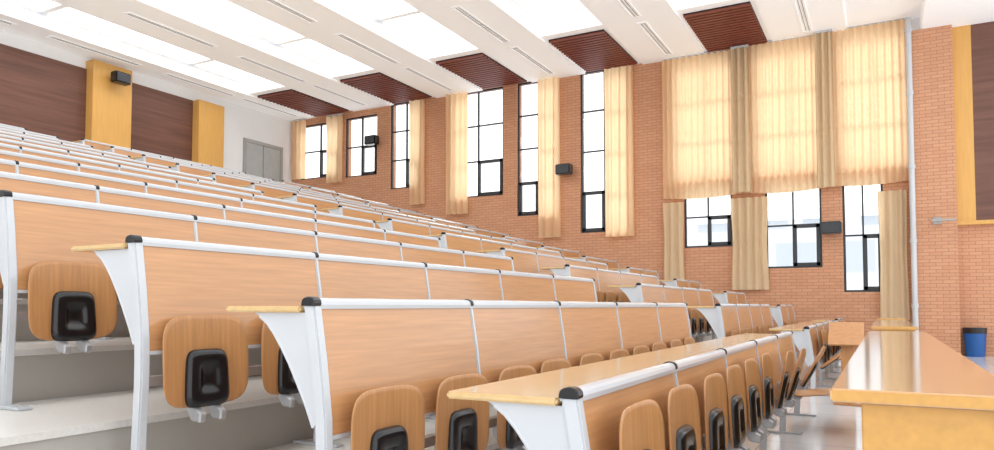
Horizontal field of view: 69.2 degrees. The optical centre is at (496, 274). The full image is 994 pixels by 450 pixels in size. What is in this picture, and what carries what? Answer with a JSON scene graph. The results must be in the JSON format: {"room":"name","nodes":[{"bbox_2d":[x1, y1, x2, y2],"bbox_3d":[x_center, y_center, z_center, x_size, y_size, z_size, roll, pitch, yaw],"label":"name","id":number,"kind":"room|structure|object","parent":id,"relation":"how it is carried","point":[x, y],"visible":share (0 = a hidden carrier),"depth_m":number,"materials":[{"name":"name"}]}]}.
{"room":"lecture hall","nodes":[
{"label":"lecture hall","id":0,"kind":"room"},
{"bbox_2d":[0,31,291,181],"bbox_3d":[-11.314,-1.963,14.312,0.200,7.840,20.300,-1,-3,28],"label":"wall","id":1,"kind":"structure","parent":0,"point":[240,122],"depth_m":20.91,"materials":[{"name":"paint"}]},
{"bbox_2d":[0,43,86,141],"bbox_3d":[-12.875,-3.604,11.218,0.050,3.050,13.250,-1,-3,28],"label":"wall panel","id":2,"kind":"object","parent":1,"relation":"attached to","point":[40,94],"depth_m":16.15,"materials":[{"name":"brown wood"}]},
{"bbox_2d":[85,59,131,148],"bbox_3d":[-9.402,-3.434,17.404,0.300,3.250,1.000,-1,-3,28],"label":"trim","id":3,"kind":"structure","parent":1,"relation":"attached to","point":[108,103],"depth_m":17.23,"materials":[{"name":"yellow laminate"}]},
{"bbox_2d":[111,70,130,85],"bbox_3d":[-9.090,-4.714,17.326,0.375,0.260,0.400,-1,-3,28],"label":"wall speaker","id":4,"kind":"object","parent":3,"relation":"attached to","point":[118,77],"visible":1,"depth_m":17.20,"materials":[{"name":"black plastic"}]},
{"bbox_2d":[117,71,130,82],"bbox_3d":[-8.932,-4.718,17.241,0.015,0.200,0.340,-1,-3,28],"label":"grille","id":5,"kind":"object","parent":4,"relation":"attached to","point":[122,77],"depth_m":17.22,"materials":[{"name":"grey metal"}]},
{"bbox_2d":[131,83,192,160],"bbox_3d":[-8.810,-3.275,18.761,0.050,3.050,2.000,-1,-3,28],"label":"wall panel","id":6,"kind":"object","parent":1,"relation":"attached to","point":[161,122],"depth_m":18.81,"materials":[{"name":"brown wood"}]},
{"bbox_2d":[192,99,223,167],"bbox_3d":[-8.024,-3.223,19.955,0.300,3.050,0.850,-1,-3,28],"label":"trim","id":7,"kind":"structure","parent":1,"relation":"attached to","point":[208,118],"depth_m":19.81,"materials":[{"name":"yellow laminate"}]},
{"bbox_2d":[242,138,282,181],"bbox_3d":[-7.102,-2.828,21.885,0.080,2.370,1.550,-1,-3,28],"label":"door","id":8,"kind":"structure","parent":1,"relation":"in","point":[260,159],"depth_m":21.88,"materials":[{"name":"metal"}]},
{"bbox_2d":[0,289,717,449],"bbox_3d":[-4.795,-0.457,10.562,14.770,3.345,20.000,-1,-3,28],"label":"floor","id":9,"kind":"structure","parent":0,"point":[74,415],"depth_m":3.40,"materials":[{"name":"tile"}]},
{"bbox_2d":[0,128,92,148],"bbox_3d":[-7.851,-1.670,9.357,0.610,1.012,5.230,-1,-3,28],"label":"bench","id":10,"kind":"object","parent":9,"relation":"on","point":[1,129],"visible":0.2,"depth_m":10.96,"materials":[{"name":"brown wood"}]},
{"bbox_2d":[0,130,130,158],"bbox_3d":[-7.014,-1.435,8.896,0.610,1.012,5.230,-1,-3,28],"label":"bench","id":11,"kind":"object","parent":9,"relation":"on","point":[1,132],"visible":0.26,"depth_m":10.24,"materials":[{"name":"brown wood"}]},
{"bbox_2d":[0,134,170,169],"bbox_3d":[-6.178,-1.200,8.435,0.610,1.012,5.230,-1,-3,28],"label":"bench","id":12,"kind":"object","parent":9,"relation":"on","point":[21,139],"visible":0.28,"depth_m":9.50,"materials":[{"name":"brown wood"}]},
{"bbox_2d":[0,138,214,181],"bbox_3d":[-5.341,-0.964,7.974,0.610,1.012,5.230,-1,-3,28],"label":"bench","id":13,"kind":"object","parent":9,"relation":"on","point":[2,140],"visible":0.24,"depth_m":8.73,"materials":[{"name":"brown wood"}]},
{"bbox_2d":[0,143,263,195],"bbox_3d":[-4.505,-0.729,7.513,0.610,1.012,5.230,-1,-3,28],"label":"bench","id":14,"kind":"object","parent":9,"relation":"on","point":[19,149],"visible":0.23,"depth_m":7.93,"materials":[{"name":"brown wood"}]},
{"bbox_2d":[0,150,316,210],"bbox_3d":[-3.669,-0.494,7.052,0.610,1.012,5.230,-1,-3,28],"label":"bench","id":15,"kind":"object","parent":9,"relation":"on","point":[4,154],"visible":0.02,"depth_m":7.12,"materials":[{"name":"brown wood"}]},
{"bbox_2d":[74,138,245,173],"bbox_3d":[-7.390,-2.134,16.252,0.610,1.012,4.200,-1,-3,28],"label":"bench","id":16,"kind":"object","parent":9,"relation":"on","point":[96,145],"visible":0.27,"depth_m":14.89,"materials":[{"name":"brown wood"}]},
{"bbox_2d":[0,158,374,299],"bbox_3d":[-2.832,-0.259,6.591,0.610,1.012,5.230,-1,-3,28],"label":"bench","id":17,"kind":"object","parent":9,"relation":"on","point":[11,166],"visible":0.04,"depth_m":6.23,"materials":[{"name":"brown wood"}]},
{"bbox_2d":[101,146,273,180],"bbox_3d":[-6.554,-1.899,15.790,0.610,1.012,4.200,-1,-3,28],"label":"bench","id":18,"kind":"object","parent":9,"relation":"on","point":[112,149],"visible":0.23,"depth_m":14.46,"materials":[{"name":"brown wood"}]},
{"bbox_2d":[130,154,302,187],"bbox_3d":[-5.717,-1.664,15.329,0.610,1.012,4.200,-1,-3,28],"label":"bench","id":19,"kind":"object","parent":9,"relation":"on","point":[145,158],"visible":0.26,"depth_m":13.96,"materials":[{"name":"brown wood"}]},
{"bbox_2d":[0,171,440,339],"bbox_3d":[-1.996,-0.024,6.130,0.610,1.012,5.230,-1,-3,28],"label":"bench","id":20,"kind":"object","parent":9,"relation":"on","point":[13,182],"visible":0.06,"depth_m":5.30,"materials":[{"name":"brown wood"}]},
{"bbox_2d":[170,163,332,195],"bbox_3d":[-4.881,-1.429,14.868,0.610,1.012,4.200,-1,-3,28],"label":"bench","id":21,"kind":"object","parent":9,"relation":"on","point":[178,167],"visible":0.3,"depth_m":13.54,"materials":[{"name":"brown wood"}]},
{"bbox_2d":[0,190,513,411],"bbox_3d":[-1.159,0.211,5.669,0.610,1.012,5.230,-1,-3,28],"label":"bench","id":22,"kind":"object","parent":9,"relation":"on","point":[72,296],"visible":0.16,"depth_m":3.60,"materials":[{"name":"brown wood"}]},
{"bbox_2d":[203,172,365,204],"bbox_3d":[-4.044,-1.194,14.407,0.610,1.012,4.200,-1,-3,28],"label":"bench","id":23,"kind":"object","parent":9,"relation":"on","point":[219,178],"visible":0.23,"depth_m":13.11,"materials":[{"name":"brown wood"}]},
{"bbox_2d":[237,183,399,213],"bbox_3d":[-3.208,-0.959,13.946,0.610,1.012,4.200,-1,-3,28],"label":"bench","id":24,"kind":"object","parent":9,"relation":"on","point":[273,192],"visible":0.27,"depth_m":12.70,"materials":[{"name":"brown wood"}]},
{"bbox_2d":[71,234,597,449],"bbox_3d":[-0.323,0.446,5.208,0.610,1.012,5.230,-1,-3,28],"label":"bench","id":25,"kind":"object","parent":9,"relation":"on","point":[174,296],"visible":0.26,"depth_m":3.22,"materials":[{"name":"brown wood"}]},
{"bbox_2d":[276,193,436,222],"bbox_3d":[-2.371,-0.724,13.485,0.610,1.012,4.200,-1,-3,28],"label":"bench","id":26,"kind":"object","parent":9,"relation":"on","point":[321,203],"visible":0.26,"depth_m":12.27,"materials":[{"name":"brown wood"}]},
{"bbox_2d":[320,205,475,233],"bbox_3d":[-1.535,-0.489,13.024,0.610,1.012,4.200,-1,-3,28],"label":"bench","id":27,"kind":"object","parent":9,"relation":"on","point":[340,210],"visible":0.3,"depth_m":11.88,"materials":[{"name":"brown wood"}]},
{"bbox_2d":[375,218,516,244],"bbox_3d":[-0.698,-0.254,12.563,0.610,1.012,4.200,-1,-3,28],"label":"bench","id":28,"kind":"object","parent":9,"relation":"on","point":[390,224],"visible":0.33,"depth_m":11.41,"materials":[{"name":"brown wood"}]},
{"bbox_2d":[430,218,476,227],"bbox_3d":[-1.112,-0.789,17.834,0.610,1.012,2.140,-1,-3,28],"label":"desk","id":29,"kind":"object","parent":9,"relation":"on","point":[439,221],"visible":0.24,"depth_m":17.61,"materials":[{"name":"brown wood"}]},
{"bbox_2d":[226,296,694,449],"bbox_3d":[0.514,0.681,4.747,0.610,1.012,5.230,-1,-3,28],"label":"bench","id":30,"kind":"object","parent":9,"relation":"on","point":[371,372],"visible":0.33,"depth_m":2.96,"materials":[{"name":"brown wood"}]},
{"bbox_2d":[465,226,509,236],"bbox_3d":[-0.276,-0.554,17.373,0.610,1.012,2.140,-1,-3,28],"label":"bench","id":31,"kind":"object","parent":9,"relation":"on","point":[478,231],"visible":0.22,"depth_m":17.23,"materials":[{"name":"brown wood"}]},
{"bbox_2d":[423,232,560,256],"bbox_3d":[0.138,-0.018,12.102,0.610,1.012,4.200,-1,-3,28],"label":"bench","id":32,"kind":"object","parent":9,"relation":"on","point":[448,241],"visible":0.34,"depth_m":10.99,"materials":[{"name":"brown wood"}]},
{"bbox_2d":[498,235,543,246],"bbox_3d":[0.561,-0.319,16.912,0.610,1.012,2.140,-1,-3,28],"label":"bench","id":33,"kind":"object","parent":9,"relation":"on","point":[523,242],"visible":0.3,"depth_m":16.86,"materials":[{"name":"brown wood"}]},
{"bbox_2d":[477,247,607,274],"bbox_3d":[0.975,0.217,11.641,0.610,1.012,4.200,-1,-3,28],"label":"bench","id":34,"kind":"object","parent":9,"relation":"on","point":[523,261],"visible":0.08,"depth_m":10.67,"materials":[{"name":"brown wood"}]},
{"bbox_2d":[534,245,579,257],"bbox_3d":[1.397,-0.084,16.451,0.610,1.012,2.140,-1,-3,28],"label":"bench","id":35,"kind":"object","parent":9,"relation":"on","point":[564,253],"visible":0.28,"depth_m":16.50,"materials":[{"name":"brown wood"}]},
{"bbox_2d":[573,256,618,270],"bbox_3d":[2.233,0.151,15.990,0.610,1.012,2.140,-1,-3,28],"label":"bench","id":36,"kind":"object","parent":9,"relation":"on","point":[611,264],"visible":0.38,"depth_m":16.02,"materials":[{"name":"brown wood"}]},
{"bbox_2d":[539,264,658,301],"bbox_3d":[1.811,0.452,11.180,0.610,1.012,4.200,-1,-3,28],"label":"bench","id":37,"kind":"object","parent":9,"relation":"on","point":[604,278],"visible":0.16,"depth_m":10.47,"materials":[{"name":"brown wood"}]},
{"bbox_2d":[610,267,659,284],"bbox_3d":[3.070,0.387,15.529,0.610,1.012,2.140,-1,-3,28],"label":"bench","id":38,"kind":"object","parent":9,"relation":"on","point":[627,269],"visible":0.35,"depth_m":15.11,"materials":[{"name":"brown wood"}]},
{"bbox_2d":[608,283,715,341],"bbox_3d":[2.647,0.687,10.719,0.610,1.012,4.200,-1,-3,28],"label":"bench","id":39,"kind":"object","parent":9,"relation":"on","point":[640,292],"visible":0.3,"depth_m":10.65,"materials":[{"name":"brown wood"}]},
{"bbox_2d":[658,278,700,323],"bbox_3d":[3.906,0.622,15.068,0.610,1.012,2.140,-1,-3,28],"label":"bench","id":40,"kind":"object","parent":9,"relation":"on","point":[675,282],"visible":0.11,"depth_m":14.52,"materials":[{"name":"brown wood"}]},
{"bbox_2d":[712,291,746,303],"bbox_3d":[4.743,0.857,14.607,0.610,1.012,2.140,-1,-3,28],"label":"bench","id":41,"kind":"object","parent":9,"relation":"on","point":[727,297],"visible":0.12,"depth_m":13.97,"materials":[{"name":"brown wood"}]},
{"bbox_2d":[0,0,921,120],"bbox_3d":[-2.157,-5.944,9.550,20.600,0.900,20.300,-1,-3,28],"label":"ceiling","id":42,"kind":"structure","parent":0,"point":[519,22],"depth_m":15.79,"materials":[{"name":"paint"}]},
{"bbox_2d":[46,35,141,66],"bbox_3d":[-9.299,-5.173,16.720,0.200,0.015,2.200,-1,-3,28],"label":"ceiling vent","id":43,"kind":"object","parent":42,"relation":"in","point":[49,36],"visible":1,"depth_m":16.63,"materials":[{"name":"metal"}]},
{"bbox_2d":[60,7,197,56],"bbox_3d":[-8.121,-5.630,16.503,1.180,0.040,3.540,-1,-3,28],"label":"recessed light","id":44,"kind":"object","parent":42,"relation":"in","point":[71,11],"visible":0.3,"depth_m":16.61,"materials":[{"name":"white plastic"}]},
{"bbox_2d":[122,12,217,47],"bbox_3d":[-6.966,-5.228,15.465,0.200,0.015,2.200,-1,-3,28],"label":"ceiling vent","id":45,"kind":"object","parent":42,"relation":"in","point":[125,13],"visible":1,"depth_m":15.36,"materials":[{"name":"metal"}]},
{"bbox_2d":[162,73,235,96],"bbox_3d":[-7.925,-5.062,19.271,0.200,0.015,2.200,-1,-3,28],"label":"ceiling vent","id":46,"kind":"object","parent":42,"relation":"in","point":[165,74],"visible":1,"depth_m":19.18,"materials":[{"name":"metal"}]},
{"bbox_2d":[208,61,259,78],"bbox_3d":[-6.767,-5.521,19.014,1.180,0.040,1.850,-1,-3,28],"label":"recessed light","id":47,"kind":"object","parent":42,"relation":"in","point":[215,63],"visible":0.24,"depth_m":19.27,"materials":[{"name":"white plastic"}]},
{"bbox_2d":[197,0,292,35],"bbox_3d":[-5.479,-5.693,15.082,1.180,0.040,3.540,-1,-3,28],"label":"recessed light","id":48,"kind":"object","parent":42,"relation":"in","point":[229,8],"visible":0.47,"depth_m":15.74,"materials":[{"name":"white plastic"}]},
{"bbox_2d":[236,56,307,82],"bbox_3d":[-5.591,-5.117,18.016,0.200,0.015,2.200,-1,-3,28],"label":"ceiling vent","id":49,"kind":"object","parent":42,"relation":"in","point":[238,57],"visible":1,"depth_m":17.91,"materials":[{"name":"metal"}]},
{"bbox_2d":[263,0,317,23],"bbox_3d":[-4.325,-5.290,14.044,0.200,0.015,2.200,-1,-3,28],"label":"ceiling vent","id":50,"kind":"object","parent":42,"relation":"in","point":[275,1],"visible":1,"depth_m":14.44,"materials":[{"name":"metal"}]},
{"bbox_2d":[292,118,305,179],"bbox_3d":[-6.249,-3.953,22.707,0.510,1.910,0.139,-1,-3,28],"label":"curtain","id":51,"kind":"object","parent":42,"relation":"hanging from","point":[299,127],"visible":1,"depth_m":22.70,"materials":[{"name":"beige fabric"}]},
{"bbox_2d":[257,89,348,116],"bbox_3d":[-5.632,-4.999,21.102,1.300,0.060,2.400,-1,-3,28],"label":"ceiling panel","id":52,"kind":"object","parent":42,"relation":"attached to","point":[292,99],"visible":1,"depth_m":20.95,"materials":[{"name":"red wood"}]},
{"bbox_2d":[326,113,342,182],"bbox_3d":[-4.972,-3.858,22.015,0.590,2.100,0.139,-1,-3,28],"label":"curtain","id":53,"kind":"object","parent":52,"relation":"hanging from","point":[334,123],"visible":1,"depth_m":22.01,"materials":[{"name":"beige fabric"}]},
{"bbox_2d":[294,39,350,61],"bbox_3d":[-4.126,-5.583,17.593,1.180,0.040,1.850,-1,-3,28],"label":"recessed light","id":54,"kind":"object","parent":42,"relation":"in","point":[308,44],"visible":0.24,"depth_m":17.84,"materials":[{"name":"white plastic"}]},
{"bbox_2d":[334,33,400,64],"bbox_3d":[-2.950,-5.179,16.595,0.200,0.015,2.200,-1,-3,28],"label":"ceiling vent","id":55,"kind":"object","parent":42,"relation":"in","point":[338,34],"visible":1,"depth_m":16.53,"materials":[{"name":"metal"}]},
{"bbox_2d":[340,72,431,103],"bbox_3d":[-2.990,-5.061,19.681,1.300,0.060,2.400,-1,-3,28],"label":"ceiling panel","id":56,"kind":"object","parent":42,"relation":"attached to","point":[380,85],"visible":1,"depth_m":19.50,"materials":[{"name":"red wood"}]},
{"bbox_2d":[409,99,424,204],"bbox_3d":[-2.278,-3.537,20.549,0.490,3.090,0.139,-1,-3,28],"label":"curtain","id":57,"kind":"object","parent":42,"relation":"hanging from","point":[417,107],"visible":1,"depth_m":20.54,"materials":[{"name":"beige fabric"}]},
{"bbox_2d":[394,13,457,41],"bbox_3d":[-1.484,-5.645,16.172,1.180,0.040,1.850,-1,-3,28],"label":"recessed light","id":58,"kind":"object","parent":42,"relation":"in","point":[420,23],"visible":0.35,"depth_m":16.37,"materials":[{"name":"white plastic"}]},
{"bbox_2d":[401,67,454,91],"bbox_3d":[-1.765,-5.083,18.794,0.200,0.015,2.200,-1,-3,28],"label":"ceiling vent","id":59,"kind":"object","parent":42,"relation":"in","point":[403,68],"visible":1,"depth_m":18.67,"materials":[{"name":"metal"}]},
{"bbox_2d":[446,91,467,214],"bbox_3d":[-1.112,-3.395,19.915,0.685,3.470,0.152,-1,-3,24],"label":"curtain","id":60,"kind":"object","parent":42,"relation":"hanging from","point":[456,104],"visible":0.98,"depth_m":19.91,"materials":[{"name":"beige fabric"}]},
{"bbox_2d":[451,6,509,43],"bbox_3d":[-0.308,-5.241,15.174,0.200,0.015,2.200,-1,-3,28],"label":"ceiling vent","id":61,"kind":"object","parent":42,"relation":"in","point":[456,7],"visible":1,"depth_m":15.08,"materials":[{"name":"metal"}]},
{"bbox_2d":[436,53,526,88],"bbox_3d":[-0.349,-5.123,18.260,1.300,0.060,2.400,-1,-3,28],"label":"ceiling panel","id":62,"kind":"object","parent":42,"relation":"attached to","point":[479,69],"visible":1,"depth_m":18.09,"materials":[{"name":"red wood"}]},
{"bbox_2d":[509,46,555,74],"bbox_3d":[0.877,-5.145,17.373,0.200,0.015,2.200,-1,-3,28],"label":"ceiling vent","id":63,"kind":"object","parent":42,"relation":"in","point":[513,47],"visible":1,"depth_m":17.25,"materials":[{"name":"metal"}]},
{"bbox_2d":[538,76,560,237],"bbox_3d":[1.345,-3.053,18.575,0.600,4.210,0.139,-1,-3,28],"label":"curtain","id":64,"kind":"object","parent":42,"relation":"hanging from","point":[549,219],"visible":0.98,"depth_m":18.57,"materials":[{"name":"beige fabric"}]},
{"bbox_2d":[525,0,586,17],"bbox_3d":[1.157,-5.707,14.751,1.180,0.040,1.850,-1,-3,28],"label":"recessed light","id":65,"kind":"object","parent":42,"relation":"in","point":[547,8],"visible":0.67,"depth_m":15.22,"materials":[{"name":"white plastic"}]},
{"bbox_2d":[549,29,637,71],"bbox_3d":[2.292,-5.185,16.839,1.300,0.060,2.400,-1,-3,28],"label":"ceiling panel","id":66,"kind":"object","parent":42,"relation":"attached to","point":[597,50],"visible":1,"depth_m":16.66,"materials":[{"name":"red wood"}]},
{"bbox_2d":[604,65,634,236],"bbox_3d":[3.000,-3.107,17.686,0.724,4.360,0.152,-1,-3,24],"label":"curtain","id":67,"kind":"object","parent":42,"relation":"hanging from","point":[618,81],"visible":0.96,"depth_m":17.68,"materials":[{"name":"beige fabric"}]},
{"bbox_2d":[636,21,672,55],"bbox_3d":[3.518,-5.207,15.952,0.200,0.015,2.200,-1,-3,28],"label":"ceiling vent","id":68,"kind":"object","parent":42,"relation":"in","point":[644,22],"visible":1,"depth_m":15.87,"materials":[{"name":"metal"}]},
{"bbox_2d":[662,49,741,198],"bbox_3d":[4.754,-3.481,16.781,1.801,3.430,0.121,-1,-3,27],"label":"curtain","id":69,"kind":"object","parent":42,"relation":"hanging from","point":[696,88],"visible":0.87,"depth_m":16.81,"materials":[{"name":"beige fabric"}]},
{"bbox_2d":[683,1,766,51],"bbox_3d":[4.934,-5.247,15.418,1.300,0.060,2.400,-1,-3,28],"label":"ceiling panel","id":70,"kind":"object","parent":42,"relation":"attached to","point":[724,27],"visible":0.99,"depth_m":15.21,"materials":[{"name":"red wood"}]},
{"bbox_2d":[730,44,750,192],"bbox_3d":[5.469,-3.503,16.179,0.390,3.320,0.119,-1,-3,28],"label":"curtain","id":71,"kind":"object","parent":70,"relation":"hanging from","point":[739,57],"visible":1,"depth_m":16.18,"materials":[{"name":"beige fabric"}]},
{"bbox_2d":[743,35,825,193],"bbox_3d":[6.317,-3.528,15.941,1.711,3.450,0.121,-1,-3,27],"label":"curtain","id":72,"kind":"object","parent":42,"relation":"hanging from","point":[782,98],"visible":0.9,"depth_m":15.93,"materials":[{"name":"beige fabric"}]},
{"bbox_2d":[793,0,811,32],"bbox_3d":[6.160,-5.269,14.531,0.200,0.015,2.200,-1,-3,28],"label":"ceiling vent","id":73,"kind":"object","parent":42,"relation":"in","point":[810,30],"visible":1,"depth_m":14.66,"materials":[{"name":"metal"}]},
{"bbox_2d":[814,29,835,186],"bbox_3d":[6.992,-3.548,15.360,0.350,3.380,0.119,-1,-3,28],"label":"curtain","id":74,"kind":"object","parent":42,"relation":"hanging from","point":[823,45],"visible":1,"depth_m":15.36,"materials":[{"name":"beige fabric"}]},
{"bbox_2d":[832,18,908,185],"bbox_3d":[7.766,-3.592,15.163,1.541,3.450,0.120,-1,-3,27],"label":"curtain","id":75,"kind":"object","parent":42,"relation":"hanging from","point":[871,130],"visible":0.93,"depth_m":15.11,"materials":[{"name":"beige fabric"}]},
{"bbox_2d":[292,18,993,355],"bbox_3d":[2.584,-1.794,18.183,20.600,7.840,0.300,-1,-3,28],"label":"wall","id":76,"kind":"structure","parent":0,"point":[814,293],"depth_m":17.53,"materials":[{"name":"brick"}]},
{"bbox_2d":[300,123,325,179],"bbox_3d":[-5.517,-3.870,22.554,1.680,1.730,0.090,-1,-3,28],"label":"window","id":77,"kind":"structure","parent":76,"relation":"in","point":[321,151],"depth_m":22.55,"materials":[{"name":"black metal"}]},
{"bbox_2d":[346,114,376,177],"bbox_3d":[-4.073,-3.874,21.776,1.220,1.830,0.090,-1,-3,28],"label":"window","id":78,"kind":"structure","parent":76,"relation":"in","point":[363,147],"depth_m":21.75,"materials":[{"name":"black metal"}]},
{"bbox_2d":[391,102,409,188],"bbox_3d":[-2.629,-3.778,20.993,1.100,2.550,0.090,-1,-3,28],"label":"window","id":79,"kind":"structure","parent":76,"relation":"in","point":[407,160],"depth_m":21.16,"materials":[{"name":"black metal"}]},
{"bbox_2d":[468,87,502,197],"bbox_3d":[-0.512,-3.603,19.844,1.610,2.960,0.090,-1,-3,28],"label":"window","id":80,"kind":"structure","parent":76,"relation":"in","point":[500,160],"depth_m":19.73,"materials":[{"name":"black metal"}]},
{"bbox_2d":[518,82,537,215],"bbox_3d":[1.091,-3.341,18.969,1.190,3.580,0.090,-1,-3,28],"label":"window","id":81,"kind":"structure","parent":76,"relation":"in","point":[520,184],"depth_m":19.12,"materials":[{"name":"black metal"}]},
{"bbox_2d":[555,163,572,175],"bbox_3d":[1.728,-2.659,18.298,0.400,0.260,0.375,-1,-3,28],"label":"wall speaker","id":82,"kind":"object","parent":76,"relation":"attached to","point":[560,169],"visible":1,"depth_m":18.15,"materials":[{"name":"black plastic"}]},
{"bbox_2d":[581,70,605,232],"bbox_3d":[2.707,-3.124,18.089,1.260,4.130,0.090,-1,-3,28],"label":"window","id":83,"kind":"structure","parent":76,"relation":"in","point":[584,229],"depth_m":18.25,"materials":[{"name":"black metal"}]},
{"bbox_2d":[663,202,684,279],"bbox_3d":[4.173,-0.764,16.997,0.480,1.880,0.119,-1,-3,28],"label":"curtain","id":84,"kind":"object","parent":76,"relation":"hanging from","point":[673,213],"visible":0.97,"depth_m":17.00,"materials":[{"name":"beige fabric"}]},
{"bbox_2d":[684,195,732,247],"bbox_3d":[4.934,-1.348,16.811,1.100,1.430,0.090,-1,-3,28],"label":"window","id":85,"kind":"structure","parent":76,"relation":"in","point":[728,217],"depth_m":16.74,"materials":[{"name":"black metal"}]},
{"bbox_2d":[730,196,768,289],"bbox_3d":[5.679,-0.700,16.183,0.802,2.080,0.115,-1,-3,27],"label":"curtain","id":86,"kind":"object","parent":76,"relation":"hanging from","point":[749,216],"visible":1,"depth_m":16.18,"materials":[{"name":"beige fabric"}]},
{"bbox_2d":[765,188,822,268],"bbox_3d":[6.554,-1.091,15.927,1.160,1.900,0.090,-1,-3,28],"label":"window","id":87,"kind":"structure","parent":76,"relation":"in","point":[818,263],"depth_m":15.78,"materials":[{"name":"black metal"}]},
{"bbox_2d":[821,221,841,234],"bbox_3d":[7.117,-0.988,15.320,0.400,0.260,0.375,-1,-3,28],"label":"wall speaker","id":88,"kind":"object","parent":76,"relation":"attached to","point":[829,227],"visible":1,"depth_m":15.16,"materials":[{"name":"black plastic"}]},
{"bbox_2d":[822,222,839,231],"bbox_3d":[7.031,-0.995,15.162,0.340,0.200,0.015,-1,-3,28],"label":"grille","id":89,"kind":"object","parent":88,"relation":"attached to","point":[826,226],"depth_m":15.16,"materials":[{"name":"grey metal"}]},
{"bbox_2d":[842,184,882,291],"bbox_3d":[7.765,-0.835,15.263,0.770,2.410,0.090,-1,-3,28],"label":"window","id":90,"kind":"structure","parent":76,"relation":"in","point":[866,287],"depth_m":15.22,"materials":[{"name":"black metal"}]},
{"bbox_2d":[877,190,909,319],"bbox_3d":[8.166,-0.404,14.829,0.530,2.670,0.119,-1,-3,28],"label":"curtain","id":91,"kind":"object","parent":76,"relation":"hanging from","point":[892,205],"visible":0.99,"depth_m":14.82,"materials":[{"name":"beige fabric"}]},
{"bbox_2d":[911,24,960,353],"bbox_3d":[8.819,-1.686,14.505,0.720,6.595,0.250,-1,-3,28],"label":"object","id":92,"kind":"structure","parent":76,"relation":"attached to","point":[932,49],"depth_m":14.39,"materials":[{"name":"brick"}]},
{"bbox_2d":[920,0,993,28],"bbox_3d":[9.321,-5.218,12.541,3.250,0.290,3.500,-1,-3,28],"label":"trim","id":93,"kind":"structure","parent":76,"relation":"attached to","point":[934,13],"depth_m":13.81,"materials":[{"name":"paint"}]},
{"bbox_2d":[952,25,975,220],"bbox_3d":[9.326,-3.025,14.398,0.330,3.930,0.060,-1,-3,28],"label":"trim","id":94,"kind":"structure","parent":76,"relation":"attached to","point":[961,35],"depth_m":14.37,"materials":[{"name":"yellow laminate"}]},
{"bbox_2d":[957,219,993,225],"bbox_3d":[10.360,-1.048,13.720,2.710,0.080,0.120,-1,-3,28],"label":"trim","id":95,"kind":"structure","parent":76,"relation":"attached to","point":[972,222],"depth_m":14.18,"materials":[{"name":"yellow laminate"}]},
{"bbox_2d":[971,21,993,219],"bbox_3d":[10.522,-3.053,13.760,2.380,3.930,0.050,-1,-3,28],"label":"wall panel","id":96,"kind":"object","parent":76,"relation":"attached to","point":[982,34],"depth_m":14.22,"materials":[{"name":"brown wood"}]},
{"bbox_2d":[743,351,993,449],"bbox_3d":[4.267,1.403,5.597,5.845,0.355,20.000,-1,-3,28],"label":"floor","id":97,"kind":"structure","parent":0,"point":[834,427],"depth_m":5.91,"materials":[{"name":"tile"}]},
{"bbox_2d":[447,331,830,449],"bbox_3d":[1.474,0.786,4.225,0.890,0.758,5.230,-1,-3,28],"label":"bench","id":98,"kind":"object","parent":97,"relation":"on","point":[714,394],"visible":0.99,"depth_m":2.72,"materials":[{"name":"brown wood"}]},
{"bbox_2d":[687,303,777,337],"bbox_3d":[3.484,0.922,10.258,0.610,1.012,4.200,-1,-3,28],"label":"bench","id":99,"kind":"object","parent":97,"relation":"on","point":[726,320],"visible":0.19,"depth_m":9.26,"materials":[{"name":"brown wood"}]},
{"bbox_2d":[770,304,799,352],"bbox_3d":[5.579,1.092,14.146,0.610,1.012,2.140,-1,-3,28],"label":"bench","id":100,"kind":"object","parent":97,"relation":"on","point":[783,315],"visible":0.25,"depth_m":13.44,"materials":[{"name":"brown wood"}]},
{"bbox_2d":[768,320,840,395],"bbox_3d":[4.442,1.027,9.736,0.888,0.758,4.200,-1,-3,28],"label":"bench","id":101,"kind":"object","parent":97,"relation":"on","point":[811,336],"visible":0.71,"depth_m":8.43,"materials":[{"name":"brown wood"}]},
{"bbox_2d":[828,322,863,406],"bbox_3d":[3.508,0.888,7.222,0.320,0.815,0.300,-1,-3,28],"label":"chair","id":102,"kind":"object","parent":97,"relation":"on","point":[847,335],"visible":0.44,"depth_m":7.19,"materials":[{"name":"brown wood"}]},
{"bbox_2d":[871,320,917,331],"bbox_3d":[5.151,1.006,9.353,0.432,0.765,4.124,-1,-3,28],"label":"desk","id":103,"kind":"object","parent":97,"relation":"on","point":[881,325],"visible":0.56,"depth_m":7.95,"materials":[{"name":"brown wood"}]},
{"bbox_2d":[904,17,918,331],"bbox_3d":[8.365,-1.811,14.510,0.136,6.845,0.136,-1,-3,28],"label":"drain pipe","id":104,"kind":"object","parent":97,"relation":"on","point":[908,29],"visible":0.92,"depth_m":14.48,"materials":[{"name":"white plastic"}]},
{"bbox_2d":[830,331,993,449],"bbox_3d":[2.232,0.770,3.939,0.432,0.765,4.954,-1,-3,28],"label":"desk","id":105,"kind":"object","parent":97,"relation":"on","point":[914,391],"visible":1,"depth_m":1.86,"materials":[{"name":"brown wood"}]},
{"bbox_2d":[962,327,986,356],"bbox_3d":[9.302,1.312,14.005,0.406,0.560,0.406,-1,-3,28],"label":"waste bin","id":106,"kind":"object","parent":97,"relation":"on","point":[974,337],"visible":1,"depth_m":13.87,"materials":[{"name":"blue plastic"}]},
{"label":"outside","id":107,"kind":"structure","parent":0,"visible":0},
{"bbox_2d":[687,204,878,289],"bbox_3d":[32.076,3.496,42.584,44.800,15.200,10.400,-1,-3,28],"label":"building","id":108,"kind":"structure","parent":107,"point":[780,239],"depth_m":44.30,"materials":[{"name":"paint"}]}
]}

